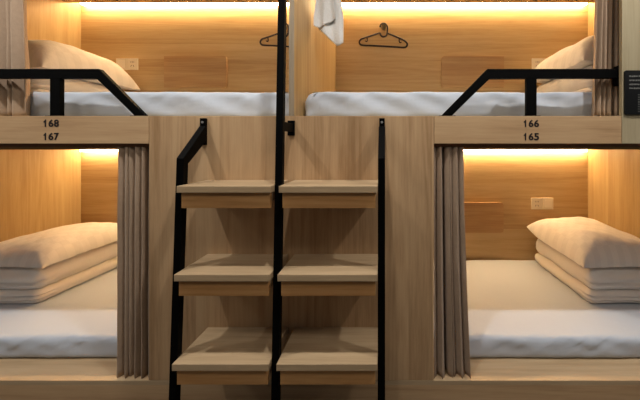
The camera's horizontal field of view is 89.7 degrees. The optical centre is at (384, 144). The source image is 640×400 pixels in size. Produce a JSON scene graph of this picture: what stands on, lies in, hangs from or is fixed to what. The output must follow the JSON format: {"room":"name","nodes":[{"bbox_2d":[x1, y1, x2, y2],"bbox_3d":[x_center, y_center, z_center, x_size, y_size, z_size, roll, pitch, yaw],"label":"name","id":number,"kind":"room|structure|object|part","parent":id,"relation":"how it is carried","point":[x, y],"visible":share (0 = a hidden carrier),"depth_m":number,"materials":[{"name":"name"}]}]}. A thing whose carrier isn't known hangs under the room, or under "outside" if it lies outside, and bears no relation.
{"room":"dormitory","nodes":[
{"label":"dormitory","id":0,"kind":"room"},
{"bbox_2d":[149,116,433,379],"bbox_3d":[-0.416,0.459,1.410,1.265,1.175,0.020,0,0,0],"label":"wall","id":1,"kind":"structure","parent":0,"point":[237,147],"depth_m":1.40,"materials":[{"name":"brown wood"}]},
{"bbox_2d":[0,385,639,399],"bbox_3d":[-0.416,1.134,1.410,4.293,0.132,0.020,0,0,0],"label":"baseboard","id":2,"kind":"structure","parent":1,"relation":"attached to","point":[7,392],"depth_m":1.40,"materials":[{"name":"brown wood"}]},
{"bbox_3d":[-0.400,1.230,0.450,8.400,0.060,4.500,0,0,0],"label":"floor","id":3,"kind":"structure","parent":0,"visible":0},
{"bbox_2d":[0,144,270,384],"bbox_3d":[-1.468,0.491,2.006,2.104,1.152,1.211,0,0,0],"label":"sleeping berth","id":4,"kind":"object","parent":3,"relation":"on","point":[43,187],"visible":0.11,"depth_m":2.20,"materials":[{"name":"brown wood"}]},
{"bbox_3d":[-2.511,0.480,2.021,0.018,1.131,1.181,0,0,0],"label":"panel","id":5,"kind":"part","parent":4,"relation":"part of","materials":[{"name":"brown wood"}]},
{"bbox_2d":[0,267,116,357],"bbox_3d":[-1.465,0.989,2.058,2.060,0.117,1.064,0,0,0],"label":"mattress","id":6,"kind":"object","parent":4,"relation":"on","point":[80,320],"visible":0.16,"depth_m":1.65,"materials":[{"name":"grey fabric"}]},
{"bbox_2d":[0,241,116,303],"bbox_3d":[-2.249,0.823,2.178,0.477,0.219,0.711,0,0,0],"label":"quilt","id":7,"kind":"object","parent":6,"relation":"on","point":[18,285],"visible":0.65,"depth_m":1.92,"materials":[{"name":"white fabric"}]},
{"bbox_2d":[0,222,116,268],"bbox_3d":[-2.233,0.648,2.183,0.513,0.146,0.735,0,0,0],"label":"pillow","id":8,"kind":"object","parent":7,"relation":"on","point":[41,249],"visible":0.92,"depth_m":1.99,"materials":[{"name":"white fabric"}]},
{"bbox_3d":[-1.465,0.013,2.000,2.073,0.018,0.960,0,0,0],"label":"ceiling panel","id":9,"kind":"part","parent":4,"relation":"part of","materials":[{"name":"brown wood"}]},
{"bbox_2d":[80,150,117,150],"bbox_3d":[-1.465,0.043,2.573,2.015,0.018,0.038,0,0,0],"label":"diffuser","id":10,"kind":"object","parent":4,"relation":"attached to","point":[80,150],"depth_m":2.55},
{"bbox_3d":[-1.465,0.480,2.602,2.075,1.131,0.018,0,0,0],"label":"panel","id":11,"kind":"part","parent":4,"relation":"part of","materials":[{"name":"brown wood"}]},
{"bbox_2d":[117,147,148,378],"bbox_3d":[-1.128,0.530,1.448,0.154,1.042,0.087,0,0,0],"label":"curtain","id":12,"kind":"object","parent":4,"relation":"hanging from","point":[133,162],"visible":0.91,"depth_m":1.42,"materials":[{"name":"beige fabric"}]},
{"bbox_2d":[0,0,291,143],"bbox_3d":[-1.489,-0.731,2.006,2.146,1.449,1.211,0,0,0],"label":"sleeping berth","id":13,"kind":"object","parent":4,"relation":"on","point":[148,31],"visible":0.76,"depth_m":2.59,"materials":[{"name":"brown wood"}]},
{"bbox_2d":[0,0,30,115],"bbox_3d":[-1.790,-0.615,1.496,0.229,0.970,0.071,0,0,0],"label":"curtain","id":14,"kind":"object","parent":13,"relation":"hanging from","point":[14,53],"visible":0.91,"depth_m":1.49,"materials":[{"name":"beige fabric"}]},
{"bbox_2d":[43,119,58,126],"bbox_3d":[-1.483,-0.097,1.399,0.068,0.032,0.002,0,0,0],"label":"berth number","id":15,"kind":"object","parent":13,"relation":"attached to","point":[51,120],"visible":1,"depth_m":1.40,"materials":[{"name":"black paint"}]},
{"bbox_2d":[43,133,58,139],"bbox_3d":[-1.483,-0.038,1.399,0.068,0.032,0.002,0,0,0],"label":"berth number","id":16,"kind":"object","parent":13,"relation":"attached to","point":[50,134],"visible":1,"depth_m":1.40,"materials":[{"name":"black paint"}]},
{"bbox_3d":[-2.511,-0.792,2.021,0.018,1.325,1.181,0,0,0],"label":"panel","id":17,"kind":"part","parent":13,"relation":"part of","materials":[{"name":"brown wood"}]},
{"bbox_2d":[0,69,147,115],"bbox_3d":[-1.494,-0.244,1.439,0.835,0.231,0.038,0,0,0],"label":"guard rail","id":18,"kind":"object","parent":13,"relation":"attached to","point":[56,76],"visible":0.91,"depth_m":1.43,"materials":[{"name":"black metal"}]},
{"bbox_3d":[-1.496,-0.218,1.438,0.046,0.171,0.022,0,0,0],"label":"post","id":19,"kind":"part","parent":18,"relation":"part of","materials":[{"name":"black metal"}]},
{"bbox_2d":[116,58,137,69],"bbox_3d":[-2.119,-0.664,2.587,0.180,0.094,0.010,0,0,0],"label":"wall socket","id":20,"kind":"object","parent":13,"relation":"attached to","point":[124,63],"visible":0.84,"depth_m":2.58,"materials":[{"name":"beige plastic"}]},
{"bbox_2d":[30,92,288,115],"bbox_3d":[-1.465,-0.199,2.055,2.057,0.141,1.069,0,0,0],"label":"mattress","id":21,"kind":"object","parent":13,"relation":"on","point":[75,103],"visible":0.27,"depth_m":1.53,"materials":[{"name":"grey fabric"}]},
{"bbox_2d":[30,79,125,91],"bbox_3d":[-2.249,-0.355,2.177,0.474,0.179,0.709,0,0,0],"label":"quilt","id":22,"kind":"object","parent":21,"relation":"on","point":[37,85],"visible":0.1,"depth_m":2.04,"materials":[{"name":"white fabric"}]},
{"bbox_2d":[28,40,139,90],"bbox_3d":[-2.233,-0.558,2.183,0.513,0.240,0.735,0,0,0],"label":"pillow","id":23,"kind":"object","parent":22,"relation":"on","point":[43,54],"visible":0.42,"depth_m":2.02,"materials":[{"name":"white fabric"}]},
{"bbox_3d":[-1.465,-1.129,1.951,2.073,0.018,1.058,0,0,0],"label":"ceiling panel","id":24,"kind":"part","parent":13,"relation":"part of","materials":[{"name":"brown wood"}]},
{"bbox_2d":[80,3,288,5],"bbox_3d":[-1.465,-1.156,2.573,2.015,0.024,0.038,0,0,0],"label":"diffuser","id":25,"kind":"object","parent":13,"relation":"attached to","point":[83,4],"depth_m":2.56,"materials":[{"name":"white plastic"}]},
{"bbox_3d":[-1.465,-0.792,2.602,2.075,1.325,0.018,0,0,0],"label":"panel","id":26,"kind":"part","parent":13,"relation":"part of","materials":[{"name":"brown wood"}]},
{"bbox_2d":[164,56,227,87],"bbox_3d":[-1.547,-0.597,2.581,0.510,0.255,0.024,0,0,0],"label":"flap","id":27,"kind":"object","parent":13,"relation":"attached to","point":[179,71],"visible":1,"depth_m":2.57,"materials":[{"name":"brown wood"}]},
{"bbox_2d":[169,0,384,399],"bbox_3d":[-0.407,-0.132,1.281,0.816,2.663,0.238,0,0,0],"label":"ladder","id":28,"kind":"object","parent":3,"relation":"on","point":[219,355],"visible":1,"depth_m":1.20,"materials":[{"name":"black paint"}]},
{"bbox_3d":[-0.801,-0.059,1.392,0.024,0.118,0.016,0,0,0],"label":"wall plate","id":29,"kind":"part","parent":28,"relation":"part of","materials":[{"name":"black paint"}]},
{"bbox_3d":[-0.416,-0.076,1.331,0.020,0.036,0.122,0,0,0],"label":"bracket arm","id":30,"kind":"part","parent":28,"relation":"part of","materials":[{"name":"black paint"}]},
{"bbox_3d":[-0.416,-0.075,1.396,0.031,0.066,0.008,0,0,0],"label":"wall plate","id":31,"kind":"part","parent":28,"relation":"part of","materials":[{"name":"black paint"}]},
{"bbox_3d":[-0.013,-0.059,1.392,0.024,0.118,0.016,0,0,0],"label":"wall plate","id":32,"kind":"part","parent":28,"relation":"part of","materials":[{"name":"black paint"}]},
{"bbox_2d":[375,144,639,384],"bbox_3d":[0.637,0.491,2.006,2.104,1.152,1.211,0,0,0],"label":"sleeping berth","id":33,"kind":"object","parent":3,"relation":"on","point":[599,182],"visible":0.16,"depth_m":2.51,"materials":[{"name":"brown wood"}]},
{"bbox_2d":[434,147,470,378],"bbox_3d":[0.302,0.530,1.454,0.166,1.042,0.096,0,0,0],"label":"curtain","id":34,"kind":"object","parent":33,"relation":"hanging from","point":[451,326],"visible":0.98,"depth_m":1.42,"materials":[{"name":"beige fabric"}]},
{"bbox_2d":[292,0,639,143],"bbox_3d":[0.658,-0.731,2.006,2.146,1.449,1.211,0,0,0],"label":"sleeping berth","id":35,"kind":"object","parent":33,"relation":"on","point":[520,31],"visible":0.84,"depth_m":2.59,"materials":[{"name":"brown wood"}]},
{"bbox_3d":[-0.410,-0.792,2.007,0.011,1.325,1.208,0,0,0],"label":"panel","id":36,"kind":"part","parent":35,"relation":"part of","materials":[{"name":"brown wood"}]},
{"bbox_2d":[314,0,343,45],"bbox_3d":[-0.316,-0.744,1.727,0.177,0.394,0.048,0,0,0],"label":"towel","id":37,"kind":"object","parent":35,"relation":"hanging from","point":[328,14],"visible":1,"depth_m":1.72,"materials":[{"name":"white fabric"}]},
{"bbox_2d":[305,92,618,115],"bbox_3d":[0.632,-0.200,2.056,2.056,0.141,1.065,0,0,0],"label":"mattress","id":38,"kind":"object","parent":35,"relation":"on","point":[317,103],"visible":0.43,"depth_m":1.54,"materials":[{"name":"grey fabric"}]},
{"bbox_2d":[537,65,592,92],"bbox_3d":[1.417,-0.374,2.178,0.472,0.219,0.710,0,0,0],"label":"quilt","id":39,"kind":"object","parent":38,"relation":"on","point":[557,85],"visible":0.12,"depth_m":2.06,"materials":[{"name":"white fabric"}]},
{"bbox_2d":[535,35,593,83],"bbox_3d":[1.401,-0.589,2.183,0.513,0.224,0.735,0,0,0],"label":"pillow","id":40,"kind":"object","parent":39,"relation":"on","point":[579,55],"visible":0.34,"depth_m":1.97,"materials":[{"name":"white fabric"}]},
{"bbox_3d":[0.633,-0.792,2.602,2.075,1.325,0.018,0,0,0],"label":"panel","id":41,"kind":"part","parent":35,"relation":"part of","materials":[{"name":"brown wood"}]},
{"bbox_2d":[341,3,586,5],"bbox_3d":[0.633,-1.156,2.573,2.015,0.024,0.038,0,0,0],"label":"diffuser","id":42,"kind":"object","parent":35,"relation":"attached to","point":[343,4],"depth_m":2.56,"materials":[{"name":"white plastic"}]},
{"bbox_3d":[0.633,-1.129,1.951,2.073,0.018,1.058,0,0,0],"label":"ceiling panel","id":43,"kind":"part","parent":35,"relation":"part of","materials":[{"name":"brown wood"}]},
{"bbox_2d":[441,56,503,87],"bbox_3d":[0.716,-0.597,2.581,0.510,0.255,0.024,0,0,0],"label":"flap","id":44,"kind":"object","parent":35,"relation":"attached to","point":[456,71],"visible":0.96,"depth_m":2.57,"materials":[{"name":"brown wood"}]},
{"bbox_2d":[439,65,618,115],"bbox_3d":[0.662,-0.244,1.439,0.835,0.231,0.038,0,0,0],"label":"guard rail","id":45,"kind":"object","parent":35,"relation":"attached to","point":[530,76],"visible":0.88,"depth_m":1.43,"materials":[{"name":"black metal"}]},
{"bbox_3d":[0.665,-0.218,1.438,0.046,0.171,0.022,0,0,0],"label":"post","id":46,"kind":"part","parent":45,"relation":"part of","materials":[{"name":"black metal"}]},
{"bbox_3d":[1.067,-0.315,1.438,0.025,0.090,0.036,0,0,0],"label":"plate","id":47,"kind":"part","parent":45,"relation":"part of","materials":[{"name":"black paint"}]},
{"bbox_2d":[524,120,538,126],"bbox_3d":[0.650,-0.096,1.399,0.068,0.032,0.002,0,0,0],"label":"berth number","id":48,"kind":"object","parent":35,"relation":"attached to","point":[535,123],"visible":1,"depth_m":1.40,"materials":[{"name":"black paint"}]},
{"bbox_2d":[524,133,538,139],"bbox_3d":[0.650,-0.037,1.399,0.068,0.032,0.002,0,0,0],"label":"berth number","id":49,"kind":"object","parent":35,"relation":"attached to","point":[530,136],"visible":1,"depth_m":1.40,"materials":[{"name":"black paint"}]},
{"bbox_2d":[532,58,546,68],"bbox_3d":[1.296,-0.664,2.587,0.180,0.094,0.010,0,0,0],"label":"wall socket","id":50,"kind":"object","parent":35,"relation":"attached to","point":[535,61],"visible":0.31,"depth_m":2.58,"materials":[{"name":"beige plastic"}]},
{"bbox_3d":[1.680,-0.792,2.021,0.018,1.325,1.181,0,0,0],"label":"panel","id":51,"kind":"part","parent":35,"relation":"part of","materials":[{"name":"brown wood"}]},
{"bbox_2d":[591,0,618,115],"bbox_3d":[1.042,-0.615,1.498,0.141,0.970,0.071,0,0,0],"label":"curtain","id":52,"kind":"object","parent":35,"relation":"hanging from","point":[605,97],"visible":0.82,"depth_m":1.48,"materials":[{"name":"beige fabric"}]},
{"bbox_3d":[1.393,-0.731,1.410,0.677,1.449,0.020,0,0,0],"label":"panel","id":53,"kind":"part","parent":35,"relation":"part of","materials":[{"name":"brown wood"}]},
{"bbox_2d":[624,70,639,114],"bbox_3d":[1.226,-0.233,1.395,0.331,0.195,0.008,0,0,0],"label":"notice sign","id":54,"kind":"object","parent":35,"relation":"attached to","point":[631,77],"visible":1,"depth_m":1.39,"materials":[{"name":"black plastic"}]},
{"bbox_2d":[464,202,503,232],"bbox_3d":[0.710,0.593,2.581,0.514,0.247,0.024,0,0,0],"label":"flap","id":55,"kind":"object","parent":33,"relation":"attached to","point":[480,217],"visible":0.74,"depth_m":2.57,"materials":[{"name":"brown wood"}]},
{"bbox_2d":[463,150,586,150],"bbox_3d":[0.633,0.043,2.573,2.015,0.018,0.038,0,0,0],"label":"diffuser","id":56,"kind":"object","parent":33,"relation":"attached to","point":[463,150],"depth_m":2.55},
{"bbox_3d":[0.633,0.480,2.602,2.075,1.131,0.018,0,0,0],"label":"panel","id":57,"kind":"part","parent":33,"relation":"part of","materials":[{"name":"brown wood"}]},
{"bbox_2d":[531,198,552,208],"bbox_3d":[1.292,0.481,2.587,0.180,0.094,0.010,0,0,0],"label":"wall socket","id":58,"kind":"object","parent":33,"relation":"attached to","point":[536,203],"visible":1,"depth_m":2.58,"materials":[{"name":"beige plastic"}]},
{"bbox_3d":[0.633,0.013,2.000,2.073,0.018,0.960,0,0,0],"label":"ceiling panel","id":59,"kind":"part","parent":33,"relation":"part of","materials":[{"name":"brown wood"}]},
{"bbox_2d":[466,260,639,357],"bbox_3d":[0.633,0.988,2.058,2.060,0.118,1.063,0,0,0],"label":"mattress","id":60,"kind":"object","parent":33,"relation":"on","point":[517,308],"visible":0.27,"depth_m":1.70,"materials":[{"name":"grey fabric"}]},
{"bbox_2d":[535,238,639,302],"bbox_3d":[1.416,0.824,2.178,0.472,0.218,0.710,0,0,0],"label":"quilt","id":61,"kind":"object","parent":60,"relation":"on","point":[608,284],"visible":0.62,"depth_m":1.86,"materials":[{"name":"white fabric"}]},
{"bbox_2d":[527,217,639,267],"bbox_3d":[1.401,0.630,2.183,0.513,0.183,0.735,0,0,0],"label":"pillow","id":62,"kind":"object","parent":61,"relation":"on","point":[590,243],"visible":1,"depth_m":1.95,"materials":[{"name":"white fabric"}]},
{"bbox_3d":[1.680,0.480,2.021,0.018,1.131,1.181,0,0,0],"label":"panel","id":63,"kind":"part","parent":33,"relation":"part of","materials":[{"name":"brown wood"}]},
{"bbox_3d":[-0.011,-0.967,2.574,0.042,0.042,0.038,0,0,0],"label":"wall hook","id":64,"kind":"object","parent":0,"visible":0},
{"bbox_2d":[359,23,407,47],"bbox_3d":[-0.013,-0.895,2.574,0.406,0.212,0.015,0,0,0],"label":"clothes hanger","id":65,"kind":"object","parent":64,"relation":"hanging from","point":[379,33],"visible":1,"depth_m":2.57,"materials":[{"name":"plastic"}]},
{"bbox_3d":[-0.013,-0.856,2.574,0.406,0.134,0.015,0,0,0],"label":"frame","id":66,"kind":"part","parent":65,"relation":"part of","materials":[{"name":"plastic"}]},
{"bbox_3d":[-0.821,-0.967,2.574,0.042,0.042,0.038,0,0,0],"label":"wall hook","id":67,"kind":"object","parent":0,"visible":0},
{"bbox_2d":[259,24,288,46],"bbox_3d":[-0.823,-0.895,2.574,0.406,0.212,0.015,0,0,0],"label":"clothes hanger","id":68,"kind":"object","parent":67,"relation":"hanging from","point":[267,37],"visible":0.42,"depth_m":2.57,"materials":[{"name":"plastic"}]},
{"bbox_3d":[-0.823,-0.856,2.574,0.406,0.134,0.015,0,0,0],"label":"frame","id":69,"kind":"part","parent":68,"relation":"part of","materials":[{"name":"plastic"}]}
]}

